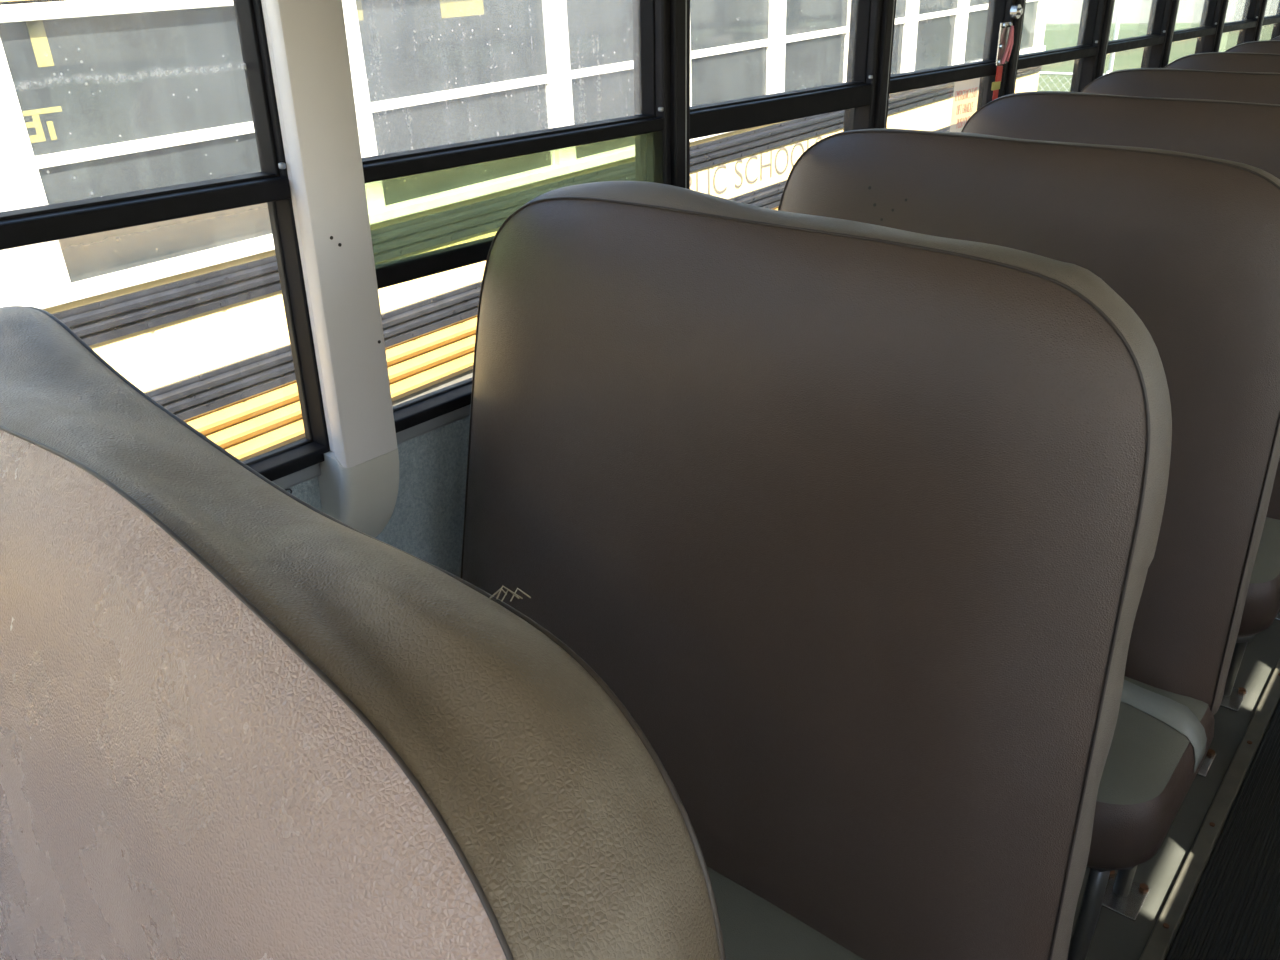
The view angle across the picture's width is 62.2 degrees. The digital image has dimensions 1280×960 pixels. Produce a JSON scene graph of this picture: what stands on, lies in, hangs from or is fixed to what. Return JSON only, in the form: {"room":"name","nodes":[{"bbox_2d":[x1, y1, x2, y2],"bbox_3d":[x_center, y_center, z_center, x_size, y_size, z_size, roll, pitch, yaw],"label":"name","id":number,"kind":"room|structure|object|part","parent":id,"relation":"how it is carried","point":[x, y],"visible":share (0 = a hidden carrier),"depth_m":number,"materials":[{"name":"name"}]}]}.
{"room":"vehicle interior","nodes":[
{"label":"vehicle interior","id":0,"kind":"room"},
{"bbox_2d":[286,416,469,577],"bbox_3d":[1.383,-0.942,3.437,0.060,1.740,9.940,18,31,35],"label":"wall","id":1,"kind":"structure","parent":0,"point":[426,522],"depth_m":1.58,"materials":[{"name":"grey metal"}]},
{"bbox_2d":[0,0,329,480],"bbox_3d":[-0.635,-0.232,1.033,0.050,0.685,0.665,18,31,35],"label":"window","id":2,"kind":"structure","parent":1,"relation":"in","point":[51,222],"depth_m":1.21,"materials":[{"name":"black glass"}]},
{"bbox_3d":[-0.637,-0.385,0.961,0.050,0.348,0.653,18,31,35],"label":"sash","id":3,"kind":"part","parent":2,"relation":"part of","materials":[{"name":"black metal"}]},
{"bbox_3d":[-0.636,-0.233,1.034,0.046,0.685,0.665,18,31,35],"label":"frame","id":4,"kind":"part","parent":2,"relation":"part of","materials":[{"name":"black metal"}]},
{"bbox_2d":[261,0,398,537],"bbox_3d":[-0.426,-0.311,1.304,0.207,0.968,0.084,18,31,35],"label":"pillar","id":5,"kind":"structure","parent":1,"relation":"attached to","point":[358,480],"depth_m":1.25,"materials":[{"name":"white metal"}]},
{"bbox_2d":[272,404,470,489],"bbox_3d":[1.378,-0.995,3.416,0.046,0.024,9.940,18,31,35],"label":"trim","id":6,"kind":"structure","parent":1,"relation":"attached to","point":[311,472],"depth_m":1.51,"materials":[{"name":"metal"}]},
{"bbox_2d":[359,0,663,432],"bbox_3d":[-0.185,-0.472,1.527,0.050,0.685,0.665,18,31,35],"label":"window","id":7,"kind":"structure","parent":1,"relation":"in","point":[429,406],"depth_m":1.51,"materials":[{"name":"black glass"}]},
{"bbox_3d":[-0.187,-0.473,1.528,0.046,0.685,0.665,18,31,35],"label":"frame","id":8,"kind":"part","parent":7,"relation":"part of","materials":[{"name":"black metal"}]},
{"bbox_3d":[-0.179,-0.356,1.578,0.024,0.027,0.651,18,31,35],"label":"dropped rail","id":9,"kind":"part","parent":7,"relation":"part of","materials":[{"name":"black metal"}]},
{"bbox_3d":[-0.188,-0.626,1.455,0.050,0.346,0.653,18,31,35],"label":"sash","id":10,"kind":"part","parent":7,"relation":"part of","materials":[{"name":"black metal"}]},
{"bbox_2d":[632,0,689,188],"bbox_3d":[0.037,-0.597,1.769,0.079,0.703,0.056,18,31,35],"label":"window frame","id":11,"kind":"structure","parent":1,"relation":"attached to","point":[668,150],"depth_m":1.73,"materials":[{"name":"metal"}]},
{"bbox_2d":[690,0,872,138],"bbox_3d":[0.264,-0.713,2.022,0.050,0.685,0.665,18,31,35],"label":"window","id":12,"kind":"structure","parent":1,"relation":"in","point":[744,113],"depth_m":2.04,"materials":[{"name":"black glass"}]},
{"bbox_2d":[843,0,896,131],"bbox_3d":[0.486,-0.837,2.264,0.079,0.703,0.056,18,31,35],"label":"trim","id":13,"kind":"structure","parent":1,"relation":"attached to","point":[882,13],"depth_m":2.22,"materials":[{"name":"metal"}]},
{"bbox_2d":[889,0,1005,105],"bbox_3d":[0.713,-0.953,2.516,0.050,0.685,0.665,18,31,35],"label":"window","id":14,"kind":"structure","parent":1,"relation":"in","point":[900,82],"depth_m":2.56,"materials":[{"name":"black metal"}]},
{"bbox_2d":[955,87,977,127],"bbox_3d":[0.830,-0.948,2.712,0.002,0.145,0.153,18,31,35],"label":"decal","id":15,"kind":"object","parent":14,"relation":"attached to","point":[975,91],"visible":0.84,"depth_m":2.70,"materials":[{"name":"red"}]},
{"bbox_2d":[977,0,1025,109],"bbox_3d":[0.935,-1.078,2.759,0.079,0.703,0.056,18,31,35],"label":"trim","id":16,"kind":"structure","parent":1,"relation":"attached to","point":[1008,81],"depth_m":2.73,"materials":[{"name":"metal"}]},
{"bbox_2d":[991,4,1022,100],"bbox_3d":[0.924,-1.058,2.679,0.023,0.260,0.103,18,31,35],"label":"window release latch","id":17,"kind":"structure","parent":16,"relation":"attached to","point":[1006,32],"depth_m":2.66,"materials":[{"name":"metal"}]},
{"bbox_3d":[0.911,-1.094,2.662,0.004,0.100,0.060,18,31,35],"label":"plate","id":18,"kind":"part","parent":17,"relation":"part of","materials":[{"name":"metal"}]},
{"bbox_3d":[0.923,-1.091,2.661,0.012,0.088,0.048,18,31,35],"label":"lever","id":19,"kind":"part","parent":17,"relation":"part of","materials":[{"name":"metal"}]},
{"bbox_3d":[0.944,-1.172,2.655,0.023,0.034,0.034,18,31,35],"label":"knob","id":20,"kind":"part","parent":17,"relation":"part of","materials":[{"name":"metal"}]},
{"bbox_2d":[1017,0,1098,91],"bbox_3d":[1.162,-1.194,3.011,0.050,0.685,0.665,18,31,35],"label":"window","id":21,"kind":"structure","parent":1,"relation":"in","point":[1029,60],"depth_m":3.13,"materials":[{"name":"metal"}]},
{"bbox_2d":[1070,0,1114,91],"bbox_3d":[1.385,-1.318,3.253,0.079,0.703,0.056,18,31,35],"label":"trim","id":22,"kind":"structure","parent":1,"relation":"attached to","point":[1092,67],"depth_m":3.23,"materials":[{"name":"metal"}]},
{"bbox_2d":[1107,0,1165,67],"bbox_3d":[1.611,-1.434,3.506,0.050,0.685,0.665,18,31,35],"label":"window","id":23,"kind":"structure","parent":1,"relation":"in","point":[1154,38],"depth_m":3.64,"materials":[{"name":"metal"}]},
{"bbox_2d":[1141,0,1179,67],"bbox_3d":[1.834,-1.558,3.748,0.079,0.703,0.056,18,31,35],"label":"trim","id":24,"kind":"structure","parent":1,"relation":"attached to","point":[1160,53],"depth_m":3.72,"materials":[{"name":"metal"}]},
{"bbox_2d":[1172,0,1216,52],"bbox_3d":[2.060,-1.675,4.000,0.050,0.685,0.665,18,31,35],"label":"window","id":25,"kind":"structure","parent":1,"relation":"in","point":[1206,29],"depth_m":4.14,"materials":[{"name":"metal"}]},
{"bbox_2d":[1194,0,1228,53],"bbox_3d":[2.283,-1.799,4.242,0.079,0.703,0.056,18,31,35],"label":"trim","id":26,"kind":"structure","parent":1,"relation":"attached to","point":[1211,42],"depth_m":4.22,"materials":[{"name":"metal"}]},
{"bbox_2d":[1223,0,1257,43],"bbox_3d":[2.509,-1.915,4.495,0.050,0.685,0.665,18,31,35],"label":"window","id":27,"kind":"structure","parent":1,"relation":"in","point":[1248,22],"depth_m":4.65,"materials":[{"name":"metal"}]},
{"bbox_2d":[1237,0,1267,44],"bbox_3d":[2.732,-2.039,4.737,0.079,0.703,0.056,18,31,35],"label":"trim","id":28,"kind":"structure","parent":1,"relation":"attached to","point":[1252,34],"depth_m":4.72,"materials":[{"name":"metal"}]},
{"bbox_2d":[1262,12,1279,37],"bbox_3d":[2.959,-2.155,4.989,0.050,0.685,0.665,18,31,35],"label":"window","id":29,"kind":"structure","parent":1,"relation":"in","point":[1273,19],"depth_m":4.98,"materials":[{"name":"metal"}]},
{"bbox_3d":[2.956,-2.307,4.918,0.050,0.351,0.653,18,31,35],"label":"sash","id":30,"kind":"part","parent":29,"relation":"part of","materials":[{"name":"black metal"}]},
{"bbox_2d":[1271,0,1279,39],"bbox_3d":[3.181,-2.280,5.231,0.079,0.703,0.056,18,31,35],"label":"trim","id":31,"kind":"structure","parent":1,"relation":"attached to","point":[1278,8],"depth_m":5.25,"materials":[{"name":"metal"}]},
{"bbox_2d":[1070,619,1279,959],"bbox_3d":[2.312,0.175,3.137,2.400,0.060,9.940,18,31,35],"label":"floor","id":32,"kind":"structure","parent":0,"point":[1116,936],"depth_m":2.06,"materials":[{"name":"rubber"}]},
{"bbox_2d":[0,306,725,959],"bbox_3d":[-0.459,0.606,0.743,0.990,1.289,0.579,20,33,38],"label":"seat","id":33,"kind":"object","parent":32,"relation":"on","point":[240,720],"visible":1,"depth_m":0.44,"materials":[{"name":"leather"}]},
{"bbox_3d":[-0.375,0.388,0.710,0.915,0.858,0.152,20,33,38],"label":"panel","id":34,"kind":"part","parent":33,"relation":"part of","materials":[{"name":"leather"}]},
{"bbox_2d":[460,181,1171,959],"bbox_3d":[-0.003,0.344,1.286,0.988,1.285,0.553,18,31,35],"label":"seat","id":35,"kind":"object","parent":32,"relation":"on","point":[857,525],"visible":0.84,"depth_m":1.13,"materials":[{"name":"leather"}]},
{"bbox_2d":[707,867,863,959],"bbox_3d":[-0.033,0.528,1.281,0.903,0.023,0.351,18,31,35],"label":"cushion","id":36,"kind":"object","parent":35,"relation":"on","point":[756,922],"depth_m":1.25,"materials":[{"name":"grey leather"}]},
{"bbox_2d":[778,128,1279,959],"bbox_3d":[0.469,0.100,1.807,0.989,1.268,0.551,18,31,35],"label":"seat","id":37,"kind":"object","parent":32,"relation":"on","point":[1190,243],"visible":0.38,"depth_m":1.57,"materials":[{"name":"leather"}]},
{"bbox_3d":[0.557,-0.124,1.786,0.915,0.840,0.152,18,31,35],"label":"panel","id":38,"kind":"part","parent":37,"relation":"part of","materials":[{"name":"brown leather"}]},
{"bbox_3d":[0.592,-0.138,1.825,0.932,0.856,0.209,18,31,35],"label":"backrest","id":39,"kind":"part","parent":37,"relation":"part of","materials":[{"name":"leather"}]},
{"bbox_3d":[0.682,0.692,1.635,0.041,0.325,0.027,-3,25,-5],"label":"leg","id":40,"kind":"part","parent":37,"relation":"part of","materials":[{"name":"metal"}]},
{"bbox_3d":[0.435,0.308,1.879,0.960,0.208,0.355,18,31,35],"label":"frame","id":41,"kind":"part","parent":37,"relation":"part of","materials":[{"name":"metal"}]},
{"bbox_3d":[0.862,0.596,1.832,0.028,0.325,0.040,-3,25,-5],"label":"leg","id":42,"kind":"part","parent":37,"relation":"part of","materials":[{"name":"metal"}]},
{"bbox_3d":[0.861,0.744,1.905,0.080,0.006,0.090,18,31,35],"label":"foot plate","id":43,"kind":"part","parent":37,"relation":"part of","materials":[{"name":"metal"}]},
{"bbox_2d":[1086,705,1214,869],"bbox_3d":[0.440,0.341,1.831,0.935,0.125,0.383,18,31,35],"label":"cushion","id":44,"kind":"object","parent":37,"relation":"on","point":[1136,808],"depth_m":1.48,"materials":[{"name":"brown leather"}]},
{"bbox_2d":[1096,676,1208,804],"bbox_3d":[0.439,0.276,1.800,0.903,0.023,0.351,18,31,35],"label":"cushion","id":45,"kind":"object","parent":37,"relation":"on","point":[1161,721],"depth_m":1.56,"materials":[{"name":"grey leather"}]},
{"bbox_2d":[961,91,1279,777],"bbox_3d":[0.940,-0.153,2.326,0.988,1.269,0.551,18,31,35],"label":"seat","id":46,"kind":"object","parent":32,"relation":"on","point":[1247,133],"visible":0.16,"depth_m":2.17,"materials":[{"name":"leather"}]},
{"bbox_3d":[1.028,-0.377,2.305,0.915,0.840,0.153,18,31,35],"label":"panel","id":47,"kind":"part","parent":46,"relation":"part of","materials":[{"name":"brown leather"}]},
{"bbox_3d":[1.063,-0.392,2.344,0.932,0.857,0.209,18,31,35],"label":"backrest","id":48,"kind":"part","parent":46,"relation":"part of","materials":[{"name":"leather"}]},
{"bbox_3d":[1.159,0.585,2.233,0.080,0.006,0.090,18,31,35],"label":"foot plate","id":49,"kind":"part","parent":46,"relation":"part of","materials":[{"name":"metal"}]},
{"bbox_3d":[1.333,0.492,2.424,0.080,0.006,0.090,18,31,35],"label":"foot plate","id":50,"kind":"part","parent":46,"relation":"part of","materials":[{"name":"metal"}]},
{"bbox_3d":[1.333,0.344,2.351,0.028,0.325,0.040,-3,25,-5],"label":"leg","id":51,"kind":"part","parent":46,"relation":"part of","materials":[{"name":"metal"}]},
{"bbox_3d":[0.906,0.056,2.398,0.960,0.208,0.355,18,31,35],"label":"frame","id":52,"kind":"part","parent":46,"relation":"part of","materials":[{"name":"metal"}]},
{"bbox_2d":[1237,573,1279,637],"bbox_3d":[0.911,0.089,2.349,0.935,0.125,0.383,18,31,35],"label":"cushion","id":53,"kind":"object","parent":46,"relation":"on","point":[1262,604],"depth_m":1.98,"materials":[{"name":"brown leather"}]},
{"bbox_2d":[1250,517,1279,583],"bbox_3d":[0.910,0.024,2.319,0.903,0.023,0.351,18,31,35],"label":"cushion","id":54,"kind":"object","parent":46,"relation":"on","point":[1266,569],"depth_m":2.04,"materials":[{"name":"grey leather"}]},
{"bbox_2d":[1081,68,1279,620],"bbox_3d":[1.411,-0.405,2.845,0.988,1.269,0.551,18,31,35],"label":"seat","id":55,"kind":"object","parent":32,"relation":"on","point":[1251,87],"visible":0.16,"depth_m":2.76,"materials":[{"name":"leather"}]},
{"bbox_3d":[1.499,-0.629,2.824,0.915,0.840,0.153,18,31,35],"label":"panel","id":56,"kind":"part","parent":55,"relation":"part of","materials":[{"name":"brown leather"}]},
{"bbox_3d":[1.534,-0.644,2.863,0.932,0.857,0.209,18,31,35],"label":"backrest","id":57,"kind":"part","parent":55,"relation":"part of","materials":[{"name":"leather"}]},
{"bbox_3d":[1.630,0.333,2.752,0.080,0.006,0.090,18,31,35],"label":"foot plate","id":58,"kind":"part","parent":55,"relation":"part of","materials":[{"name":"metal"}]},
{"bbox_2d":[1139,659,1279,959],"bbox_3d":[2.236,0.063,3.295,0.031,0.011,9.540,18,31,35],"label":"trim","id":59,"kind":"structure","parent":32,"relation":"on","point":[1160,939],"depth_m":2.04,"materials":[{"name":"grey metal"}]},
{"bbox_2d":[1164,52,1279,72],"bbox_3d":[1.882,-0.657,3.364,0.988,1.269,0.551,18,31,35],"label":"seat","id":60,"kind":"object","parent":32,"relation":"on","point":[1211,61],"visible":0.11,"depth_m":3.33,"materials":[{"name":"leather"}]},
{"bbox_3d":[2.005,-0.896,3.382,0.932,0.857,0.209,18,31,35],"label":"backrest","id":61,"kind":"part","parent":60,"relation":"part of","materials":[{"name":"leather"}]},
{"bbox_2d":[1165,700,1279,959],"bbox_3d":[2.376,0.112,3.191,0.328,0.006,9.540,18,31,35],"label":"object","id":62,"kind":"structure","parent":32,"relation":"on","point":[1233,911],"depth_m":1.92,"materials":[{"name":"black rubber"}]},
{"bbox_2d":[1225,40,1279,53],"bbox_3d":[2.353,-0.910,3.883,0.988,1.269,0.551,18,31,35],"label":"seat","id":63,"kind":"object","parent":32,"relation":"on","point":[1266,46],"visible":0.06,"depth_m":3.89,"materials":[{"name":"leather"}]},
{"label":"outside","id":64,"kind":"structure","parent":0,"visible":0},
{"bbox_2d":[1037,23,1273,91],"bbox_3d":[19.187,-18.670,45.282,110.000,0.300,160.000,18,31,35],"label":"ground","id":65,"kind":"structure","parent":64,"point":[1056,36],"depth_m":40.45,"materials":[{"name":"green plant"}]},
{"bbox_2d":[1038,71,1109,90],"bbox_3d":[2.438,-5.271,15.323,13.644,1.450,0.044,18,31,35],"label":"fence","id":66,"kind":"object","parent":65,"relation":"on","point":[1107,72],"visible":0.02,"depth_m":13.03,"materials":[{"name":"metal"}]},
{"bbox_3d":[2.426,-5.882,15.037,13.600,0.032,0.032,18,31,35],"label":"rail","id":67,"kind":"part","parent":66,"relation":"part of","materials":[{"name":"metal"}]},
{"bbox_2d":[1108,0,1123,71],"bbox_3d":[10.216,-10.310,22.463,0.119,4.245,0.119,18,31,35],"label":"pole","id":68,"kind":"object","parent":65,"relation":"on","point":[1120,5],"visible":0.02,"depth_m":22.73,"materials":[{"name":"metal"}]},
{"bbox_2d":[1046,0,1278,23],"bbox_3d":[41.316,-36.701,82.460,88.000,0.020,64.000,18,31,35],"label":"path","id":69,"kind":"structure","parent":65,"relation":"on","point":[1058,11],"depth_m":75.50,"materials":[{"name":"white concrete"}]},
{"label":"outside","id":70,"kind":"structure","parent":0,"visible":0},
{"bbox_3d":[-1.410,3.284,-1.071,13.000,0.012,24.500,18,31,35],"label":"pavement","id":71,"kind":"object","parent":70,"visible":0},
{"bbox_2d":[0,0,1048,460],"bbox_3d":[-2.662,-0.107,2.814,2.326,3.278,13.705,18,31,35],"label":"bus","id":72,"kind":"object","parent":71,"relation":"on","point":[190,311],"visible":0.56,"depth_m":3.00,"materials":[{"name":"beige paint"}]},
{"bbox_3d":[-1.835,-0.746,1.711,0.054,0.044,13.630,18,33,35],"label":"drip rail","id":73,"kind":"part","parent":72,"relation":"part of","materials":[{"name":"white metal"}]},
{"bbox_3d":[-1.411,-0.680,2.308,0.054,0.568,0.170,18,33,35],"label":"window post","id":74,"kind":"part","parent":72,"relation":"part of","materials":[{"name":"white metal"}]},
{"bbox_3d":[-0.802,-1.038,2.965,0.054,0.568,0.085,18,33,35],"label":"window post","id":75,"kind":"part","parent":72,"relation":"part of","materials":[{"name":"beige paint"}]},
{"bbox_3d":[-1.803,-0.171,1.994,0.072,0.032,13.630,18,33,35],"label":"window sill","id":76,"kind":"part","parent":72,"relation":"part of","materials":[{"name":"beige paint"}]},
{"bbox_3d":[-1.779,-0.090,2.017,0.024,0.095,13.630,18,33,35],"label":"rub rail","id":77,"kind":"part","parent":72,"relation":"part of","materials":[{"name":"metal"}]},
{"bbox_3d":[-1.769,0.137,2.131,0.024,0.104,13.630,18,33,35],"label":"rub rail","id":78,"kind":"part","parent":72,"relation":"part of","materials":[{"name":"metal"}]},
{"bbox_3d":[-0.278,-1.346,3.530,0.054,0.568,0.085,18,33,35],"label":"window post","id":79,"kind":"part","parent":72,"relation":"part of","materials":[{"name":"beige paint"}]},
{"bbox_3d":[0.146,-1.595,3.986,0.054,0.568,0.085,18,33,35],"label":"window post","id":80,"kind":"part","parent":72,"relation":"part of","materials":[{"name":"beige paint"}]},
{"bbox_3d":[0.562,-1.840,4.436,0.054,0.568,0.090,18,33,35],"label":"window post","id":81,"kind":"part","parent":72,"relation":"part of","materials":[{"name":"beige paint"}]},
{"bbox_3d":[0.973,-2.081,4.878,0.054,0.568,0.090,18,33,35],"label":"window post","id":82,"kind":"part","parent":72,"relation":"part of","materials":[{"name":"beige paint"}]},
{"bbox_3d":[1.339,-2.296,5.273,0.054,0.568,0.090,18,33,35],"label":"window post","id":83,"kind":"part","parent":72,"relation":"part of","materials":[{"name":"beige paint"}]},
{"bbox_3d":[1.718,-2.519,5.681,0.054,0.568,0.090,18,33,35],"label":"window post","id":84,"kind":"part","parent":72,"relation":"part of","materials":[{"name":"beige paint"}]},
{"bbox_3d":[2.454,-2.951,6.474,0.054,0.568,0.090,18,33,35],"label":"window post","id":85,"kind":"part","parent":72,"relation":"part of","materials":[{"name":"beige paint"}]}
]}

